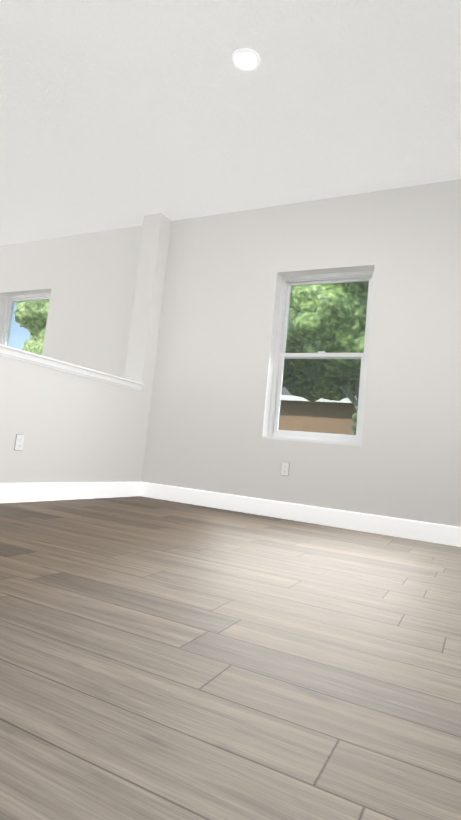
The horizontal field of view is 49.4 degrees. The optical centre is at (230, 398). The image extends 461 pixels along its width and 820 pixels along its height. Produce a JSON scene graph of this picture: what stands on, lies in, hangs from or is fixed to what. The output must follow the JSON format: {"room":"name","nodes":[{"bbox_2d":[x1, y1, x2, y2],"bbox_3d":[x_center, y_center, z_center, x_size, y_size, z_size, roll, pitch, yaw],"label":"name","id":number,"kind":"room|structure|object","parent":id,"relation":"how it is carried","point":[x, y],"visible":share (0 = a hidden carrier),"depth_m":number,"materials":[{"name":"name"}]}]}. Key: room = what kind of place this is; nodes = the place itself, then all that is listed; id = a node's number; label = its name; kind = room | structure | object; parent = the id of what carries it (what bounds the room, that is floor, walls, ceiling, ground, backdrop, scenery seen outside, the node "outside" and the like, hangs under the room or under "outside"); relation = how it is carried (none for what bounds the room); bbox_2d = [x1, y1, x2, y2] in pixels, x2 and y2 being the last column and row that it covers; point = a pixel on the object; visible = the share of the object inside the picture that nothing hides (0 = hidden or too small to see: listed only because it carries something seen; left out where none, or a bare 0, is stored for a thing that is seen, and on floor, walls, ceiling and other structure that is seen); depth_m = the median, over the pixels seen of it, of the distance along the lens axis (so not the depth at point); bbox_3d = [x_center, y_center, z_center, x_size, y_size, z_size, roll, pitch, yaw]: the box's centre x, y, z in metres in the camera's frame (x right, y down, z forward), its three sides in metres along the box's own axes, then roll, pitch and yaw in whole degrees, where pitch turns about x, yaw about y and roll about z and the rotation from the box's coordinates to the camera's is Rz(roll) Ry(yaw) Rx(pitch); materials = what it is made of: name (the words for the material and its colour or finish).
{"room":"empty living room","nodes":[
{"label":"empty living room","id":0,"kind":"room"},
{"bbox_2d":[0,213,171,482],"bbox_3d":[-1.361,-0.604,3.845,0.218,2.729,2.441,3,-7,27],"label":"wall column","id":1,"kind":"structure","parent":0,"point":[71,428],"depth_m":4.10,"materials":[{"name":"beige paint"}]},
{"bbox_2d":[14,434,23,450],"bbox_3d":[-1.463,0.305,3.474,0.009,0.114,0.070,3,-7,27],"label":"outlet","id":2,"kind":"object","parent":1,"relation":"attached to","point":[19,441],"visible":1,"depth_m":3.47,"materials":[{"name":"white plastic"}]},
{"bbox_2d":[0,344,143,390],"bbox_3d":[-1.395,-0.254,3.810,0.286,0.071,2.079,3,-7,27],"label":"trim","id":3,"kind":"structure","parent":1,"relation":"on","point":[28,357],"depth_m":3.80,"materials":[{"name":"white paint"}]},
{"bbox_2d":[0,496,460,819],"bbox_3d":[-7.023,0.184,3.069,16.663,0.120,9.063,3,-7,27],"label":"floor","id":4,"kind":"structure","parent":0,"point":[160,659],"depth_m":1.15,"materials":[{"name":"beige wood"}]},
{"bbox_2d":[0,179,460,526],"bbox_3d":[-4.915,-0.604,7.133,16.663,2.726,0.220,3,-7,27],"label":"wall","id":5,"kind":"structure","parent":0,"point":[208,421],"depth_m":4.34,"materials":[{"name":"beige paint"}]},
{"bbox_2d":[0,293,50,354],"bbox_3d":[-2.401,-0.833,5.889,0.861,0.835,0.186,3,-7,27],"label":"window","id":6,"kind":"structure","parent":5,"relation":"in","point":[7,325],"depth_m":6.07,"materials":[{"name":"white plastic"}]},
{"bbox_2d":[0,482,460,546],"bbox_3d":[-6.993,0.065,3.118,16.063,0.132,8.543,3,-7,27],"label":"baseboard","id":7,"kind":"structure","parent":5,"relation":"attached to","point":[357,521],"depth_m":3.92,"materials":[{"name":"white paint"}]},
{"bbox_2d":[281,462,289,475],"bbox_3d":[0.448,0.578,4.118,0.070,0.114,0.009,3,-7,27],"label":"outlet","id":8,"kind":"object","parent":5,"relation":"attached to","point":[285,468],"visible":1,"depth_m":4.11,"materials":[{"name":"white plastic"}]},
{"bbox_2d":[262,270,373,446],"bbox_3d":[0.755,-0.355,4.225,0.838,1.468,0.186,3,-7,27],"label":"window","id":9,"kind":"structure","parent":5,"relation":"in","point":[281,355],"depth_m":4.28,"materials":[{"name":"white plastic"}]},
{"bbox_2d":[0,0,460,245],"bbox_3d":[-6.741,-2.647,3.376,16.663,0.150,9.063,3,-7,27],"label":"ceiling","id":10,"kind":"structure","parent":0,"point":[116,114],"depth_m":3.27,"materials":[{"name":"white paint"}]},
{"bbox_2d":[232,48,259,71],"bbox_3d":[0.088,-1.942,2.874,0.164,0.008,0.164,3,-7,27],"label":"recessed light","id":11,"kind":"object","parent":10,"relation":"in","point":[245,59],"visible":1,"depth_m":2.87,"materials":[{"name":"white paint"}]},
{"label":"outside","id":12,"kind":"structure","parent":0,"visible":0},
{"bbox_3d":[7.267,5.621,37.132,100.000,0.200,65.437,3,-7,27],"label":"lawn","id":13,"kind":"structure","parent":12,"visible":0},
{"bbox_2d":[14,300,49,354],"bbox_3d":[-4.885,-0.717,15.651,4.656,5.388,3.809,3,-7,27],"label":"tree","id":14,"kind":"object","parent":13,"relation":"on","point":[35,338],"depth_m":14.53,"materials":[{"name":"green plant"}]},
{"bbox_2d":[278,387,356,434],"bbox_3d":[3.051,1.094,20.820,6.850,4.430,8.900,3,-7,27],"label":"neighbouring house","id":15,"kind":"structure","parent":13,"relation":"on","point":[304,402],"depth_m":16.46,"materials":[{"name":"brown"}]},
{"bbox_2d":[282,281,368,433],"bbox_3d":[2.594,-0.672,11.820,5.890,5.933,4.589,3,-7,27],"label":"oak tree","id":16,"kind":"object","parent":13,"relation":"on","point":[306,385],"depth_m":10.46,"materials":[{"name":"green plant"}]},
{"bbox_2d":[351,406,357,434],"bbox_3d":[2.536,0.945,8.340,1.135,1.951,1.125,3,-7,27],"label":"shrub","id":17,"kind":"object","parent":13,"relation":"on","point":[355,421],"depth_m":8.55,"materials":[{"name":"green plant"}]}
]}

